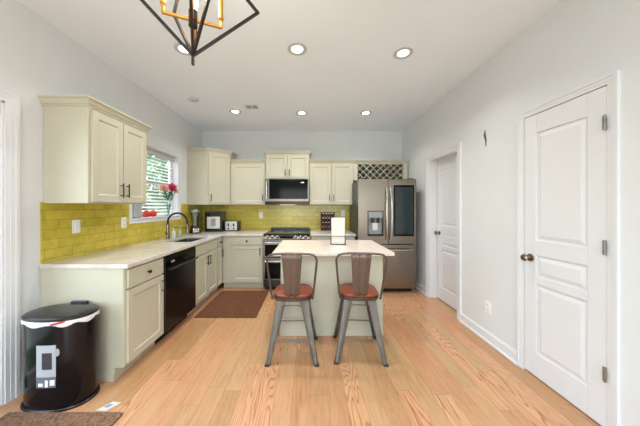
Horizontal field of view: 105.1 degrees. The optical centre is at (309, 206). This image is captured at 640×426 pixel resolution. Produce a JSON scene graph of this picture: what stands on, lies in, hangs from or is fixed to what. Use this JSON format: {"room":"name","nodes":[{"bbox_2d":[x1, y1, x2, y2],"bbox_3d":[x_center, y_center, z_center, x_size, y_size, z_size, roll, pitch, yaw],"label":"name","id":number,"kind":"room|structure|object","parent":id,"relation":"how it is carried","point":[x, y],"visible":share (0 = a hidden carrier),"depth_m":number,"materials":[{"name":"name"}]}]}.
{"room":"kitchen","nodes":[
{"label":"kitchen","id":0,"kind":"room"},
{"bbox_2d":[0,0,201,378],"bbox_3d":[-2.180,-0.065,-0.150,0.140,2.850,9.900,0,0,0],"label":"wall","id":1,"kind":"structure","parent":0,"point":[37,58],"depth_m":1.90,"materials":[{"name":"paint"}]},
{"bbox_2d":[0,88,19,405],"bbox_3d":[-2.170,0.278,0.570,0.160,2.165,2.390,0,0,0],"label":"door","id":2,"kind":"structure","parent":1,"relation":"in","point":[9,101],"depth_m":1.71,"materials":[{"name":"white paint"}]},
{"bbox_2d":[20,378,22,394],"bbox_3d":[-2.103,1.308,1.833,0.014,0.105,0.135,0,0,0],"label":"baseboard","id":3,"kind":"structure","parent":1,"relation":"attached to","point":[21,380],"depth_m":1.78,"materials":[{"name":"white paint"}]},
{"bbox_2d":[72,220,79,233],"bbox_3d":[-2.096,0.175,2.200,0.010,0.120,0.076,0,0,0],"label":"light switch","id":4,"kind":"object","parent":1,"relation":"attached to","point":[75,223],"visible":1,"depth_m":2.19,"materials":[{"name":"white plastic"}]},
{"bbox_2d":[37,95,151,203],"bbox_3d":[-1.905,-0.449,2.280,0.407,0.838,0.770,0,0,0],"label":"upper cabinet","id":5,"kind":"object","parent":1,"relation":"attached to","point":[94,152],"visible":1,"depth_m":1.96,"materials":[{"name":"beige paint"}]},
{"bbox_2d":[40,202,202,263],"bbox_3d":[-2.106,0.198,3.357,0.008,0.496,2.885,0,0,0],"label":"backsplash","id":6,"kind":"structure","parent":1,"relation":"attached to","point":[100,224],"depth_m":2.37,"materials":[{"name":"yellow tile"}]},
{"bbox_2d":[121,217,125,227],"bbox_3d":[-2.096,0.175,2.760,0.010,0.120,0.076,0,0,0],"label":"wall outlet","id":7,"kind":"object","parent":1,"relation":"attached to","point":[123,219],"visible":1,"depth_m":2.75,"materials":[{"name":"white plastic"}]},
{"bbox_2d":[129,141,180,223],"bbox_3d":[-2.166,-0.329,3.410,0.168,1.052,1.130,0,0,0],"label":"window","id":8,"kind":"structure","parent":1,"relation":"in","point":[176,164],"depth_m":3.87,"materials":[{"name":"white paint"}]},
{"bbox_2d":[132,204,141,217],"bbox_3d":[-2.122,0.045,2.980,0.070,0.170,0.134,0,0,0],"label":"metal box","id":9,"kind":"object","parent":8,"relation":"on","point":[136,208],"visible":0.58,"depth_m":2.96,"materials":[{"name":"grey metal"}]},
{"bbox_2d":[142,210,150,216],"bbox_3d":[-2.118,0.083,3.170,0.094,0.094,0.104,0,0,0],"label":"tomato","id":10,"kind":"object","parent":8,"relation":"on","point":[145,213],"visible":0.91,"depth_m":3.14,"materials":[{"name":"red plant"}]},
{"bbox_2d":[150,210,156,216],"bbox_3d":[-2.118,0.083,3.305,0.094,0.094,0.104,0,0,-40],"label":"tomato","id":11,"kind":"object","parent":8,"relation":"on","point":[153,212],"visible":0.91,"depth_m":3.27,"materials":[{"name":"red plant"}]},
{"bbox_2d":[142,148,173,216],"bbox_3d":[-2.183,-0.332,3.410,0.054,0.918,0.994,0,0,0],"label":"window blind","id":12,"kind":"object","parent":8,"relation":"attached to","point":[149,151],"visible":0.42,"depth_m":3.54,"materials":[{"name":"white paint"}]},
{"bbox_3d":[-2.112,0.043,3.655,0.064,0.175,0.064,0,0,0],"label":"glass vase","id":13,"kind":"object","parent":8,"relation":"on","visible":0},
{"bbox_2d":[159,183,169,208],"bbox_3d":[-2.106,-0.123,3.559,0.144,0.446,0.190,0,0,0],"label":"flower","id":14,"kind":"object","parent":13,"relation":"in","point":[163,185],"visible":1,"depth_m":3.53,"materials":[{"name":"pink plant"}]},
{"bbox_2d":[167,183,176,212],"bbox_3d":[-2.100,-0.135,3.704,0.155,0.470,0.181,0,0,39],"label":"flower","id":15,"kind":"object","parent":13,"relation":"in","point":[172,187],"visible":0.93,"depth_m":3.68,"materials":[{"name":"pink plant"}]},
{"bbox_2d":[168,190,177,213],"bbox_3d":[-2.088,-0.094,3.757,0.085,0.390,0.211,0,0,0],"label":"flower","id":16,"kind":"object","parent":13,"relation":"in","point":[176,191],"visible":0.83,"depth_m":3.71,"materials":[{"name":"green plant"}]},
{"bbox_2d":[18,0,558,130],"bbox_3d":[0.025,-1.540,-0.150,4.550,0.100,10.180,0,0,0],"label":"ceiling","id":17,"kind":"structure","parent":0,"point":[348,68],"depth_m":2.36,"materials":[{"name":"paint"}]},
{"bbox_2d":[174,43,190,55],"bbox_3d":[-1.180,-1.484,2.310,0.184,0.009,0.184,0,0,0],"label":"recessed light","id":18,"kind":"object","parent":17,"relation":"in","point":[177,46],"visible":0.55,"depth_m":2.31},
{"bbox_2d":[188,97,198,101],"bbox_3d":[-1.610,-1.474,3.380,0.140,0.031,0.140,0,0,0],"label":"smoke detector","id":19,"kind":"object","parent":17,"relation":"attached to","point":[192,99],"visible":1,"depth_m":3.35,"materials":[{"name":"grey plastic"}]},
{"bbox_2d":[140,0,259,65],"bbox_3d":[-0.527,-1.065,1.105,0.431,0.849,0.431,0,0,23],"label":"chandelier","id":20,"kind":"object","parent":17,"relation":"hanging from","point":[193,21],"visible":1,"depth_m":1.10,"materials":[{"name":"brown metal"}]},
{"bbox_2d":[229,109,240,113],"bbox_3d":[-1.165,-1.484,3.820,0.184,0.009,0.184,0,0,0],"label":"recessed light","id":21,"kind":"object","parent":17,"relation":"in","point":[234,111],"visible":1,"depth_m":3.81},
{"bbox_2d":[244,105,258,108],"bbox_3d":[-0.865,-1.486,3.640,0.200,0.008,0.150,0,0,0],"label":"ceiling vent","id":22,"kind":"object","parent":17,"relation":"in","point":[246,106],"visible":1,"depth_m":3.64,"materials":[{"name":"white plastic"}]},
{"bbox_2d":[288,43,306,55],"bbox_3d":[-0.120,-1.484,2.310,0.184,0.009,0.184,0,0,0],"label":"recessed light","id":23,"kind":"object","parent":17,"relation":"in","point":[297,49],"visible":1,"depth_m":2.31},
{"bbox_2d":[296,111,307,114],"bbox_3d":[-0.130,-1.484,3.880,0.184,0.009,0.184,0,0,0],"label":"recessed light","id":24,"kind":"object","parent":17,"relation":"in","point":[297,112],"visible":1,"depth_m":3.88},
{"bbox_2d":[360,111,371,114],"bbox_3d":[0.885,-1.484,3.880,0.184,0.009,0.184,0,0,0],"label":"recessed light","id":25,"kind":"object","parent":17,"relation":"in","point":[362,112],"visible":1,"depth_m":3.88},
{"bbox_2d":[393,47,412,58],"bbox_3d":[0.900,-1.484,2.370,0.184,0.009,0.184,0,0,0],"label":"recessed light","id":26,"kind":"object","parent":17,"relation":"in","point":[404,52],"visible":1,"depth_m":2.36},
{"bbox_2d":[0,283,600,425],"bbox_3d":[0.025,1.385,-0.150,4.550,0.050,10.180,0,0,0],"label":"floor","id":27,"kind":"structure","parent":0,"point":[204,371],"depth_m":1.93,"materials":[{"name":"brown wood"}]},
{"bbox_2d":[20,301,99,411],"bbox_3d":[-1.775,1.042,1.754,0.464,0.636,0.294,0,0,0],"label":"trash can","id":28,"kind":"object","parent":27,"relation":"on","point":[60,341],"visible":1,"depth_m":1.64,"materials":[{"name":"black plastic"}]},
{"bbox_2d":[42,353,51,369],"bbox_3d":[-1.737,1.020,1.617,0.062,0.110,0.001,0,0,-4],"label":"sticker","id":29,"kind":"object","parent":28,"relation":"attached to","point":[46,357],"depth_m":1.62,"materials":[{"name":"grey paper"}]},
{"bbox_2d":[0,412,122,425],"bbox_3d":[-1.603,1.353,1.281,0.755,0.011,0.662,0,0,0],"label":"doormat","id":30,"kind":"object","parent":27,"relation":"on","point":[11,418],"visible":1,"depth_m":1.56,"materials":[{"name":"brown fabric"}]},
{"bbox_2d":[40,257,164,381],"bbox_3d":[-1.753,0.921,2.158,0.710,0.878,0.504,0,0,0],"label":"base cabinet","id":31,"kind":"object","parent":27,"relation":"on","point":[130,301],"visible":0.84,"depth_m":1.91,"materials":[{"name":"beige paint"}]},
{"bbox_2d":[39,230,268,268],"bbox_3d":[-1.437,0.463,3.345,1.329,0.034,2.891,0,0,0],"label":"countertop","id":32,"kind":"structure","parent":31,"relation":"on","point":[125,257],"depth_m":2.35,"materials":[{"name":"white stone"}]},
{"bbox_2d":[171,227,175,237],"bbox_3d":[-1.960,0.366,3.520,0.061,0.157,0.061,0,0,45],"label":"soap bottle","id":33,"kind":"object","parent":32,"relation":"on","point":[173,233],"visible":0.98,"depth_m":3.50,"materials":[{"name":"plastic"}]},
{"bbox_2d":[165,212,188,238],"bbox_3d":[-1.857,0.259,3.412,0.326,0.373,0.096,0,0,0],"label":"kitchen faucet","id":34,"kind":"object","parent":32,"relation":"on","point":[167,233],"visible":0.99,"depth_m":3.42,"materials":[{"name":"metal"}]},
{"bbox_2d":[177,226,181,236],"bbox_3d":[-1.950,0.366,3.660,0.061,0.157,0.061,0,0,45],"label":"soap bottle","id":35,"kind":"object","parent":32,"relation":"on","point":[179,232],"visible":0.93,"depth_m":3.64,"materials":[{"name":"plastic"}]},
{"bbox_2d":[174,238,202,241],"bbox_3d":[-1.705,0.581,3.445,0.394,0.199,0.654,0,0,0],"label":"sink","id":36,"kind":"object","parent":32,"relation":"in","point":[186,239],"visible":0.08,"depth_m":3.76,"materials":[{"name":"metal"}]},
{"bbox_2d":[189,209,202,233],"bbox_3d":[-1.937,0.242,4.169,0.212,0.405,0.180,0,0,-35],"label":"blender","id":37,"kind":"object","parent":32,"relation":"on","point":[195,229],"visible":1,"depth_m":4.11,"materials":[{"name":"black plastic"}]},
{"bbox_2d":[205,211,225,231],"bbox_3d":[-1.750,0.265,4.547,0.300,0.360,0.286,0,0,-4],"label":"coffee maker","id":38,"kind":"object","parent":32,"relation":"on","point":[214,220],"visible":0.98,"depth_m":4.41,"materials":[{"name":"black plastic"}]},
{"bbox_2d":[224,221,240,230],"bbox_3d":[-1.460,0.352,4.615,0.272,0.186,0.190,0,0,0],"label":"toaster","id":39,"kind":"object","parent":32,"relation":"on","point":[228,225],"visible":0.98,"depth_m":4.54,"materials":[{"name":"metal"}]},
{"bbox_2d":[96,401,120,410],"bbox_3d":[-1.370,1.358,1.667,0.058,0.002,0.124,0,0,36],"label":"leaflet","id":40,"kind":"object","parent":27,"relation":"on","point":[112,404],"visible":1,"depth_m":1.67,"materials":[{"name":"white paper"}]},
{"bbox_2d":[155,246,197,343],"bbox_3d":[-1.696,0.924,2.735,0.633,0.872,0.644,0,0,0],"label":"dishwasher","id":41,"kind":"object","parent":27,"relation":"on","point":[179,273],"visible":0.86,"depth_m":2.67,"materials":[{"name":"black plastic"}]},
{"bbox_2d":[187,239,216,315],"bbox_3d":[-1.753,0.921,3.431,0.710,0.878,0.738,0,0,0],"label":"base cabinet","id":42,"kind":"object","parent":27,"relation":"on","point":[206,263],"visible":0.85,"depth_m":3.38,"materials":[{"name":"beige paint"}]},
{"bbox_2d":[212,237,222,293],"bbox_3d":[-1.753,0.921,3.925,0.710,0.878,0.246,0,0,0],"label":"base cabinet","id":43,"kind":"object","parent":27,"relation":"on","point":[219,240],"visible":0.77,"depth_m":3.90,"materials":[{"name":"beige paint"}]},
{"bbox_2d":[194,290,268,317],"bbox_3d":[-1.042,1.355,3.482,0.765,0.009,0.965,0,0,0],"label":"kitchen rug","id":44,"kind":"object","parent":27,"relation":"on","point":[228,303],"visible":1,"depth_m":3.39,"materials":[{"name":"brown fabric"}]},
{"bbox_2d":[222,236,263,287],"bbox_3d":[-1.111,0.921,4.398,0.677,0.878,0.800,0,0,0],"label":"base cabinet","id":45,"kind":"object","parent":27,"relation":"on","point":[242,258],"visible":0.88,"depth_m":4.04,"materials":[{"name":"beige paint"}]},
{"bbox_2d":[263,227,309,288],"bbox_3d":[-0.383,0.877,4.349,0.758,0.965,0.871,0,0,0],"label":"range","id":46,"kind":"object","parent":27,"relation":"on","point":[273,237],"visible":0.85,"depth_m":3.98,"materials":[{"name":"silver metal"}]},
{"bbox_2d":[264,230,309,234],"bbox_3d":[-0.383,0.447,4.365,0.758,0.017,0.700,0,0,0],"label":"cooktop","id":47,"kind":"object","parent":46,"relation":"in","point":[271,232],"depth_m":4.21,"materials":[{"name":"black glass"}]},
{"bbox_2d":[265,252,318,366],"bbox_3d":[-0.155,0.872,2.304,0.464,0.976,0.485,0,0,0],"label":"bar stool","id":48,"kind":"object","parent":27,"relation":"on","point":[291,290],"visible":1,"depth_m":2.13,"materials":[{"name":"grey metal"}]},
{"bbox_2d":[280,256,382,335],"bbox_3d":[0.230,0.921,2.925,1.090,0.878,0.680,0,0,0],"label":"kitchen island","id":49,"kind":"object","parent":27,"relation":"on","point":[325,304],"visible":0.56,"depth_m":2.59,"materials":[{"name":"beige paint"}]},
{"bbox_2d":[272,240,394,255],"bbox_3d":[0.230,0.463,2.855,1.200,0.034,0.910,0,0,0],"label":"island countertop","id":50,"kind":"structure","parent":49,"relation":"on","point":[317,247],"depth_m":2.70,"materials":[{"name":"white stone"}]},
{"bbox_2d":[330,236,345,244],"bbox_3d":[0.335,0.393,2.930,0.180,0.103,0.090,0,0,6],"label":"wire holder","id":51,"kind":"object","parent":50,"relation":"on","point":[337,236],"visible":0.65,"depth_m":2.88,"materials":[{"name":"black metal"}]},
{"bbox_2d":[331,218,344,243],"bbox_3d":[0.335,0.284,2.930,0.158,0.309,0.066,0,0,6],"label":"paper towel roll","id":52,"kind":"object","parent":51,"relation":"in","point":[337,224],"visible":1,"depth_m":2.90,"materials":[{"name":"white paper"}]},
{"bbox_2d":[311,236,354,239],"bbox_3d":[0.380,0.921,4.398,0.735,0.878,0.800,0,0,0],"label":"base cabinet","id":53,"kind":"object","parent":27,"relation":"on","point":[312,237],"visible":0.02,"depth_m":4.03,"materials":[{"name":"beige paint"}]},
{"bbox_2d":[310,230,355,235],"bbox_3d":[0.381,0.463,4.402,0.749,0.034,0.779,0,0,0],"label":"countertop","id":54,"kind":"structure","parent":53,"relation":"on","point":[312,232],"depth_m":4.12,"materials":[{"name":"white stone"}]},
{"bbox_2d":[321,212,334,229],"bbox_3d":[0.335,0.273,4.660,0.264,0.345,0.080,0,0,0],"label":"spice rack","id":55,"kind":"object","parent":54,"relation":"on","point":[324,221],"visible":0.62,"depth_m":4.69,"materials":[{"name":"brown wood"}]},
{"bbox_2d":[333,252,388,366],"bbox_3d":[0.454,0.872,2.317,0.464,0.976,0.485,0,0,4],"label":"bar stool","id":56,"kind":"object","parent":27,"relation":"on","point":[360,289],"visible":1,"depth_m":2.15,"materials":[{"name":"grey metal"}]},
{"bbox_2d":[350,178,415,290],"bbox_3d":[1.218,0.453,4.253,0.912,1.815,0.934,0,0,0],"label":"refrigerator","id":57,"kind":"object","parent":27,"relation":"on","point":[382,211],"visible":0.84,"depth_m":3.86,"materials":[{"name":"metal"}]},
{"bbox_2d":[202,131,401,239],"bbox_3d":[-0.155,-0.065,4.870,4.190,2.850,0.140,0,0,0],"label":"wall","id":58,"kind":"structure","parent":0,"point":[248,145],"depth_m":4.80,"materials":[{"name":"paint"}]},
{"bbox_2d":[186,147,237,204],"bbox_3d":[-1.762,-0.527,4.481,0.693,0.975,0.633,0,0,0],"label":"upper cabinet","id":59,"kind":"object","parent":58,"relation":"attached to","point":[208,169],"visible":0.98,"depth_m":4.21,"materials":[{"name":"beige paint"}]},
{"bbox_2d":[230,160,265,204],"bbox_3d":[-1.129,-0.449,4.604,0.633,0.817,0.375,0,0,0],"label":"upper cabinet","id":60,"kind":"object","parent":58,"relation":"attached to","point":[248,177],"visible":0.98,"depth_m":4.46,"materials":[{"name":"beige paint"}]},
{"bbox_2d":[203,204,349,229],"bbox_3d":[-0.651,0.200,4.796,2.902,0.520,0.008,0,0,0],"label":"backsplash","id":61,"kind":"structure","parent":58,"relation":"attached to","point":[309,215],"depth_m":4.79,"materials":[{"name":"yellow tile"}]},
{"bbox_2d":[263,151,310,178],"bbox_3d":[-0.410,-0.765,4.604,0.866,0.507,0.375,0,0,0],"label":"upper cabinet","id":62,"kind":"object","parent":58,"relation":"attached to","point":[279,164],"visible":0.98,"depth_m":4.46,"materials":[{"name":"beige paint"}]},
{"bbox_2d":[265,179,308,204],"bbox_3d":[-0.410,-0.273,4.549,0.785,0.464,0.482,0,0,0],"label":"microwave oven","id":63,"kind":"object","parent":62,"relation":"attached to","point":[277,191],"visible":1,"depth_m":4.36,"materials":[{"name":"silver metal"}]},
{"bbox_2d":[310,160,353,204],"bbox_3d":[0.391,-0.449,4.604,0.798,0.817,0.375,0,0,0],"label":"upper cabinet","id":64,"kind":"object","parent":58,"relation":"attached to","point":[331,181],"visible":0.98,"depth_m":4.46,"materials":[{"name":"beige paint"}]},
{"bbox_2d":[353,160,408,181],"bbox_3d":[1.293,-0.671,4.613,1.002,0.372,0.356,0,0,0],"label":"wine rack cabinet","id":65,"kind":"object","parent":58,"relation":"attached to","point":[367,169],"visible":0.7,"depth_m":4.48,"materials":[{"name":"beige paint"}]},
{"bbox_2d":[402,0,639,425],"bbox_3d":[1.870,-0.065,-0.150,0.140,2.850,9.900,0,0,0],"label":"wall","id":66,"kind":"structure","parent":0,"point":[573,44],"depth_m":2.16,"materials":[{"name":"paint"}]},
{"bbox_2d":[416,281,425,294],"bbox_3d":[1.787,1.308,4.282,0.026,0.105,1.035,0,0,0],"label":"baseboard","id":67,"kind":"structure","parent":66,"relation":"attached to","point":[421,288],"depth_m":3.94,"materials":[{"name":"white paint"}]},
{"bbox_2d":[426,142,461,319],"bbox_3d":[1.860,0.292,3.337,0.160,2.135,0.855,0,0,0],"label":"door","id":68,"kind":"structure","parent":66,"relation":"in","point":[444,166],"depth_m":3.47,"materials":[{"name":"white paint"}]},
{"bbox_2d":[484,131,486,146],"bbox_3d":[1.799,-0.705,2.518,0.001,0.170,0.045,0,0,0],"label":"scuff","id":69,"kind":"object","parent":66,"relation":"attached to","point":[485,138],"visible":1,"depth_m":2.51,"materials":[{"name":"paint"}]},
{"bbox_2d":[459,313,516,364],"bbox_3d":[1.787,1.308,2.510,0.026,0.105,0.800,0,0,0],"label":"baseboard","id":70,"kind":"structure","parent":66,"relation":"attached to","point":[500,346],"depth_m":2.42,"materials":[{"name":"white paint"}]},
{"bbox_2d":[485,300,490,314],"bbox_3d":[1.795,1.015,2.475,0.010,0.120,0.076,0,0,0],"label":"wall outlet","id":71,"kind":"object","parent":66,"relation":"attached to","point":[487,304],"visible":1,"depth_m":2.47,"materials":[{"name":"white plastic"}]},
{"bbox_2d":[517,70,620,425],"bbox_3d":[1.831,0.282,1.765,0.217,2.155,0.690,0,0,0],"label":"door","id":72,"kind":"structure","parent":66,"relation":"in","point":[569,153],"depth_m":1.66,"materials":[{"name":"white paint"}]},
{"label":"outside","id":73,"kind":"structure","parent":0,"visible":0},
{"bbox_3d":[-16.130,1.685,14.000,27.740,0.050,52.000,0,0,0],"label":"ground","id":74,"kind":"structure","parent":73,"visible":0},
{"bbox_2d":[142,154,167,212],"bbox_3d":[-5.604,-0.373,8.203,3.110,4.079,3.057,0,0,0],"label":"tree","id":75,"kind":"object","parent":74,"relation":"on","point":[154,159],"visible":0.07,"depth_m":7.78,"materials":[{"name":"green plant"}]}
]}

